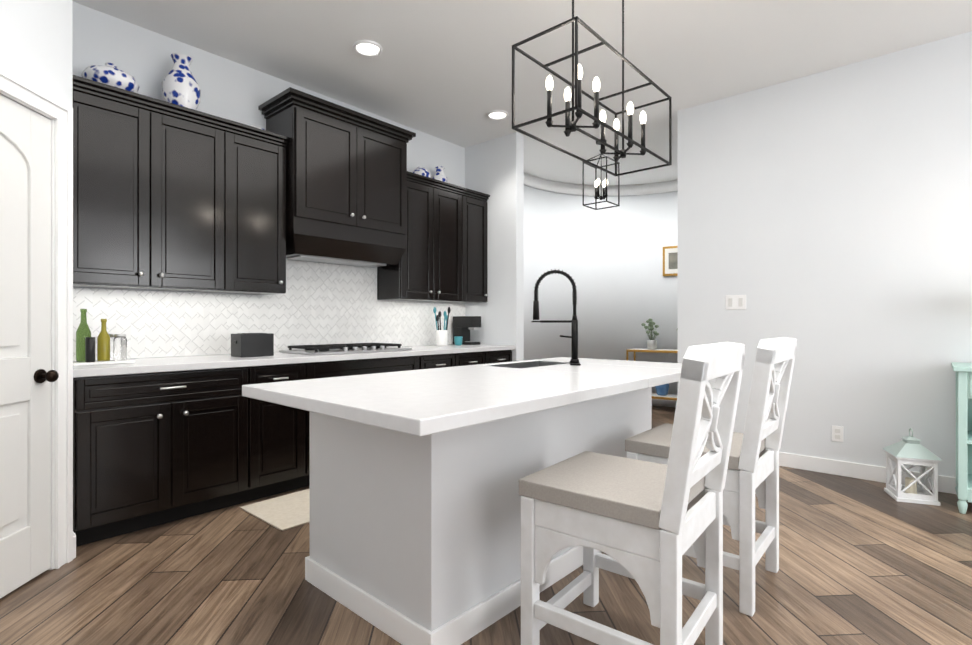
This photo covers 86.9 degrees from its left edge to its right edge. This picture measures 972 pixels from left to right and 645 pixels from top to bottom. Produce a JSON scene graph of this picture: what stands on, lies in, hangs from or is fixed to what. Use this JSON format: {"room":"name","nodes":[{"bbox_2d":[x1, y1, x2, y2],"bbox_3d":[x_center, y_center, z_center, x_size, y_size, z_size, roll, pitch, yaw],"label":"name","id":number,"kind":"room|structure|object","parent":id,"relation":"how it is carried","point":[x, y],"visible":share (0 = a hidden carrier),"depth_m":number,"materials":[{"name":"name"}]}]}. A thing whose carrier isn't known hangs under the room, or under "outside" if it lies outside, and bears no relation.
{"room":"kitchen","nodes":[
{"label":"kitchen","id":0,"kind":"room"},
{"bbox_2d":[0,0,71,106],"bbox_3d":[-1.955,-0.386,0.927,0.120,3.050,3.110,0,0,-4],"label":"wall","id":1,"kind":"structure","parent":0,"point":[35,43],"depth_m":2.29,"materials":[{"name":"paint"}]},
{"bbox_2d":[0,95,58,597],"bbox_3d":[-1.953,0.098,1.982,0.110,2.058,0.760,0,0,-4],"label":"pantry door","id":2,"kind":"structure","parent":1,"relation":"in","point":[28,375],"depth_m":2.22,"materials":[{"name":"paint"}]},
{"bbox_2d":[0,67,72,569],"bbox_3d":[-2.015,0.056,1.978,0.142,2.167,0.956,0,0,-4],"label":"door frame","id":3,"kind":"structure","parent":1,"relation":"attached to","point":[55,111],"depth_m":2.39,"materials":[{"name":"paint"}]},
{"bbox_2d":[73,535,75,558],"bbox_3d":[-1.887,1.084,0.934,0.014,0.110,3.116,0,0,-4],"label":"baseboard","id":4,"kind":"structure","parent":1,"relation":"attached to","point":[74,546],"depth_m":2.48,"materials":[{"name":"paint"}]},
{"bbox_2d":[72,0,72,107],"bbox_3d":[-2.312,-0.386,2.675,0.720,3.050,0.120,0,0,41],"label":"wall","id":5,"kind":"structure","parent":0,"point":[72,53],"depth_m":2.48,"materials":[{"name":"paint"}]},
{"bbox_2d":[73,83,236,293],"bbox_3d":[-2.110,-0.751,3.194,0.337,1.080,0.922,0,0,41],"label":"upper cabinet","id":6,"kind":"object","parent":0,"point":[167,196],"depth_m":3.07,"materials":[{"name":"black wood"}]},
{"bbox_2d":[82,63,138,92],"bbox_3d":[-2.232,-1.437,3.057,0.280,0.200,0.280,0,0,41],"label":"tureen","id":7,"kind":"object","parent":6,"relation":"on","point":[110,74],"visible":0.75,"depth_m":2.96,"materials":[{"name":"white ceramic"}]},
{"bbox_2d":[162,53,200,109],"bbox_3d":[-1.982,-1.530,3.344,0.220,0.385,0.220,0,0,41],"label":"vase","id":8,"kind":"object","parent":6,"relation":"on","point":[180,86],"visible":0.71,"depth_m":3.28,"materials":[{"name":"white ceramic"}]},
{"bbox_2d":[73,2,464,358],"bbox_3d":[-1.433,-0.385,4.323,0.120,3.050,3.760,0,0,41],"label":"wall","id":9,"kind":"structure","parent":0,"point":[235,91],"depth_m":3.61,"materials":[{"name":"paint"}]},
{"bbox_2d":[237,127,287,294],"bbox_3d":[-1.725,-0.750,3.635,0.337,1.080,0.494,0,0,41],"label":"upper cabinet","id":10,"kind":"object","parent":9,"relation":"attached to","point":[261,159],"depth_m":3.57,"materials":[{"name":"black wood"}]},
{"bbox_2d":[73,260,464,360],"bbox_3d":[-1.383,-0.134,4.279,0.009,0.724,3.516,0,0,41],"label":"backsplash","id":11,"kind":"structure","parent":9,"relation":"attached to","point":[319,303],"depth_m":4.00,"materials":[{"name":"tile"}]},
{"bbox_2d":[258,87,415,267],"bbox_3d":[-1.167,-1.067,4.171,0.475,1.150,1.156,0,0,41],"label":"upper cabinet","id":12,"kind":"object","parent":9,"relation":"attached to","point":[346,186],"visible":0.94,"depth_m":3.95,"materials":[{"name":"black wood"}]},
{"bbox_2d":[377,171,489,302],"bbox_3d":[-0.476,-0.772,5.042,0.372,1.125,1.172,0,0,41],"label":"upper cabinet","id":13,"kind":"object","parent":9,"relation":"attached to","point":[443,258],"visible":0.92,"depth_m":4.88,"materials":[{"name":"black wood"}]},
{"bbox_2d":[412,167,435,178],"bbox_3d":[-0.624,-1.414,4.932,0.187,0.155,0.190,0,0,41],"label":"jar","id":14,"kind":"object","parent":13,"relation":"on","point":[423,171],"depth_m":4.86,"materials":[{"name":"white ceramic"}]},
{"bbox_2d":[436,166,446,181],"bbox_3d":[-0.461,-1.444,5.149,0.148,0.215,0.150,0,0,41],"label":"jar","id":15,"kind":"object","parent":13,"relation":"on","point":[440,175],"depth_m":5.10,"materials":[{"name":"white ceramic"}]},
{"bbox_2d":[0,406,971,644],"bbox_3d":[-0.031,1.170,3.784,11.400,0.060,9.450,0,0,41],"label":"floor","id":16,"kind":"structure","parent":0,"point":[864,562],"depth_m":2.20,"materials":[{"name":"brown wood"}]},
{"bbox_2d":[73,366,260,546],"bbox_3d":[-1.982,0.706,3.090,0.668,0.868,0.936,0,0,41],"label":"base cabinet","id":17,"kind":"object","parent":16,"relation":"on","point":[154,449],"depth_m":2.82,"materials":[{"name":"black wood"}]},
{"bbox_2d":[73,344,514,377],"bbox_3d":[-1.123,0.250,4.053,0.698,0.040,3.516,0,0,41],"label":"countertop","id":18,"kind":"structure","parent":17,"relation":"on","point":[161,364],"depth_m":3.28,"materials":[{"name":"white stone"}]},
{"bbox_2d":[231,333,273,356],"bbox_3d":[-1.591,0.150,3.487,0.160,0.156,0.228,0,0,41],"label":"toaster","id":19,"kind":"object","parent":18,"relation":"on","point":[251,344],"visible":1,"depth_m":3.43,"materials":[{"name":"black plastic"}]},
{"bbox_2d":[279,343,411,354],"bbox_3d":[-1.098,0.203,4.098,0.500,0.050,0.900,0,0,41],"label":"cooktop","id":20,"kind":"object","parent":18,"relation":"in","point":[322,349],"visible":1,"depth_m":3.92,"materials":[{"name":"silver metal"}]},
{"bbox_2d":[433,307,450,345],"bbox_3d":[-0.430,0.037,5.029,0.144,0.383,0.183,0,0,41],"label":"utensil crock","id":21,"kind":"object","parent":18,"relation":"on","point":[441,337],"visible":1,"depth_m":4.99,"materials":[{"name":"white ceramic"}]},
{"bbox_2d":[454,336,462,344],"bbox_3d":[-0.277,0.185,5.146,0.084,0.088,0.084,0,0,41],"label":"cup","id":22,"kind":"object","parent":18,"relation":"on","point":[457,340],"visible":0.96,"depth_m":5.11,"materials":[{"name":"teal ceramic"}]},
{"bbox_2d":[453,316,480,344],"bbox_3d":[-0.200,0.082,5.364,0.270,0.293,0.150,0,0,41],"label":"coffee maker","id":23,"kind":"object","parent":18,"relation":"on","point":[463,326],"visible":0.92,"depth_m":5.32,"materials":[{"name":"black plastic"}]},
{"bbox_2d":[240,488,309,530],"bbox_3d":[-0.807,1.133,3.545,0.525,0.011,1.530,0,0,41],"label":"rug","id":24,"kind":"object","parent":16,"relation":"on","point":[286,512],"visible":0.33,"depth_m":3.08,"materials":[{"name":"beige fabric"}]},
{"bbox_2d":[261,363,308,497],"bbox_3d":[-1.612,0.706,3.514,0.668,0.868,0.451,0,0,41],"label":"base cabinet","id":25,"kind":"object","parent":16,"relation":"on","point":[284,429],"depth_m":3.36,"materials":[{"name":"black wood"}]},
{"bbox_2d":[309,355,428,485],"bbox_3d":[-1.129,0.706,4.068,0.668,0.868,1.151,0,0,41],"label":"base cabinet","id":26,"kind":"object","parent":16,"relation":"on","point":[327,369],"depth_m":3.82,"materials":[{"name":"black wood"}]},
{"bbox_2d":[429,353,460,368],"bbox_3d":[-0.638,0.706,4.632,0.668,0.868,0.475,0,0,41],"label":"base cabinet","id":27,"kind":"object","parent":16,"relation":"on","point":[454,359],"depth_m":4.45,"materials":[{"name":"black wood"}]},
{"bbox_2d":[461,351,492,365],"bbox_3d":[-0.389,0.707,4.918,0.668,0.868,0.536,0,0,41],"label":"base cabinet","id":28,"kind":"object","parent":16,"relation":"on","point":[470,358],"depth_m":4.76,"materials":[{"name":"black wood"}]},
{"bbox_2d":[305,387,651,644],"bbox_3d":[0.092,0.721,2.634,0.838,0.838,1.738,0,0,42],"label":"kitchen island","id":29,"kind":"object","parent":16,"relation":"on","point":[415,540],"visible":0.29,"depth_m":1.95,"materials":[{"name":"paint"}]},
{"bbox_2d":[242,357,681,435],"bbox_3d":[0.194,0.277,2.568,1.110,0.045,2.310,0,0,42],"label":"island countertop","id":30,"kind":"structure","parent":29,"relation":"on","point":[422,402],"depth_m":1.95,"materials":[{"name":"white stone"}]},
{"bbox_2d":[488,361,567,367],"bbox_3d":[0.274,0.347,3.158,0.291,0.176,0.566,0,0,42],"label":"island sink","id":31,"kind":"object","parent":30,"relation":"in","point":[529,364],"visible":0.06,"depth_m":3.36,"materials":[{"name":"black metal"}]},
{"bbox_2d":[531,269,580,364],"bbox_3d":[0.480,-0.038,3.181,0.317,0.584,0.280,0,0,42],"label":"faucet","id":32,"kind":"object","parent":30,"relation":"on","point":[574,360],"visible":1,"depth_m":3.15,"materials":[{"name":"black metal"}]},
{"bbox_2d":[493,350,511,362],"bbox_3d":[-0.137,0.707,5.207,0.668,0.868,0.481,0,0,41],"label":"base cabinet","id":33,"kind":"object","parent":16,"relation":"on","point":[499,356],"depth_m":5.05,"materials":[{"name":"black wood"}]},
{"bbox_2d":[519,342,744,644],"bbox_3d":[0.498,0.602,1.740,0.605,1.074,0.498,0,0,38],"label":"bar stool","id":34,"kind":"object","parent":16,"relation":"on","point":[645,525],"visible":1,"depth_m":1.62,"materials":[{"name":"wood"}]},
{"bbox_2d":[626,348,677,400],"bbox_3d":[2.347,0.749,6.691,0.940,0.785,0.340,0,0,33],"label":"console table","id":35,"kind":"object","parent":16,"relation":"on","point":[667,396],"visible":0.23,"depth_m":6.65,"materials":[{"name":"gold metal"}]},
{"bbox_2d":[641,318,658,349],"bbox_3d":[2.181,0.150,6.805,0.206,0.410,0.303,0,0,41],"label":"potted plant","id":36,"kind":"object","parent":35,"relation":"on","point":[652,343],"visible":1,"depth_m":6.75,"materials":[{"name":"green plant"}]},
{"bbox_2d":[655,383,668,395],"bbox_3d":[2.305,0.758,6.718,0.177,0.385,0.180,0,0,41],"label":"floor vase","id":37,"kind":"object","parent":35,"relation":"on","point":[661,390],"visible":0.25,"depth_m":6.65,"materials":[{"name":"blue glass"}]},
{"bbox_2d":[625,337,796,615],"bbox_3d":[1.017,0.603,2.321,0.605,1.074,0.498,0,0,40],"label":"bar stool","id":38,"kind":"object","parent":16,"relation":"on","point":[753,467],"visible":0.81,"depth_m":2.08,"materials":[{"name":"wood"}]},
{"bbox_2d":[882,428,941,505],"bbox_3d":[2.760,0.914,3.334,0.239,0.452,0.239,0,0,21],"label":"lantern","id":39,"kind":"object","parent":16,"relation":"on","point":[912,451],"visible":1,"depth_m":3.27,"materials":[{"name":"grey wood"}]},
{"bbox_2d":[951,362,971,513],"bbox_3d":[3.182,0.701,3.011,0.660,0.877,0.473,0,0,41],"label":"side table","id":40,"kind":"object","parent":16,"relation":"on","point":[963,488],"visible":1,"depth_m":3.05,"materials":[{"name":"teal paint"}]},
{"bbox_2d":[465,132,523,360],"bbox_3d":[-1.488,-0.383,6.786,4.860,3.050,0.120,0,0,41],"label":"wall","id":41,"kind":"structure","parent":0,"point":[494,169],"depth_m":5.26,"materials":[{"name":"paint"}]},
{"bbox_2d":[73,0,971,185],"bbox_3d":[-0.031,-1.950,3.786,11.400,0.080,9.450,0,0,41],"label":"ceiling","id":42,"kind":"structure","parent":0,"point":[441,69],"depth_m":3.59,"materials":[{"name":"white paint"}]},
{"bbox_2d":[353,40,381,56],"bbox_3d":[-0.821,-1.904,3.565,0.200,0.021,0.200,0,0,41],"label":"recessed light","id":43,"kind":"object","parent":42,"relation":"in","point":[368,48],"visible":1,"depth_m":3.56,"materials":[{"name":"white"}]},
{"bbox_2d":[487,110,508,119],"bbox_3d":[0.108,-1.903,4.706,0.200,0.021,0.200,0,0,41],"label":"recessed light","id":44,"kind":"object","parent":42,"relation":"in","point":[497,114],"visible":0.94,"depth_m":4.70,"materials":[{"name":"white"}]},
{"bbox_2d":[512,0,671,175],"bbox_3d":[0.594,-1.408,2.677,0.350,1.004,1.040,0,0,41],"label":"chandelier","id":45,"kind":"object","parent":42,"relation":"hanging from","point":[571,126],"visible":1,"depth_m":2.54,"materials":[{"name":"black metal"}]},
{"bbox_2d":[583,139,619,209],"bbox_3d":[1.209,-1.566,5.391,0.280,0.684,0.280,0,0,41],"label":"lantern pendant light","id":46,"kind":"object","parent":42,"relation":"hanging from","point":[604,184],"visible":0.94,"depth_m":5.39,"materials":[{"name":"black metal"}]},
{"bbox_2d":[524,185,677,394],"bbox_3d":[1.692,-0.384,5.974,2.861,3.050,2.805,0,0,41],"label":"wall","id":47,"kind":"structure","parent":0,"point":[609,261],"depth_m":7.09,"materials":[{"name":"paint"}]},
{"bbox_2d":[524,172,677,195],"bbox_3d":[1.692,-1.839,5.953,2.648,0.140,2.596,0,0,41],"label":"crown molding","id":48,"kind":"structure","parent":47,"relation":"attached to","point":[589,190],"depth_m":7.03,"materials":[{"name":"paint"}]},
{"bbox_2d":[663,246,677,275],"bbox_3d":[2.531,-0.828,6.903,0.300,0.400,0.030,0,0,35],"label":"picture frame","id":49,"kind":"object","parent":47,"relation":"attached to","point":[670,260],"visible":0.67,"depth_m":6.92,"materials":[{"name":"gold metal"}]},
{"bbox_2d":[678,31,971,476],"bbox_3d":[3.551,-0.385,3.123,4.730,3.050,0.120,0,0,41],"label":"wall","id":50,"kind":"structure","parent":0,"point":[825,219],"depth_m":3.81,"materials":[{"name":"paint"}]},
{"bbox_2d":[726,295,745,309],"bbox_3d":[2.094,-0.170,4.305,0.160,0.120,0.012,0,0,41],"label":"switch plate","id":51,"kind":"object","parent":50,"relation":"attached to","point":[735,301],"visible":1,"depth_m":4.30,"materials":[{"name":"paint"}]},
{"bbox_2d":[652,399,955,493],"bbox_3d":[3.313,1.085,4.538,6.950,0.110,2.596,0,0,41],"label":"baseboard","id":52,"kind":"structure","parent":50,"relation":"attached to","point":[946,484],"depth_m":3.80,"materials":[{"name":"paint"}]},
{"bbox_2d":[832,426,842,441],"bbox_3d":[2.630,0.833,3.839,0.070,0.115,0.010,0,0,41],"label":"wall outlet plate","id":53,"kind":"object","parent":50,"relation":"attached to","point":[837,433],"visible":1,"depth_m":3.84,"materials":[{"name":"paint"}]}
]}

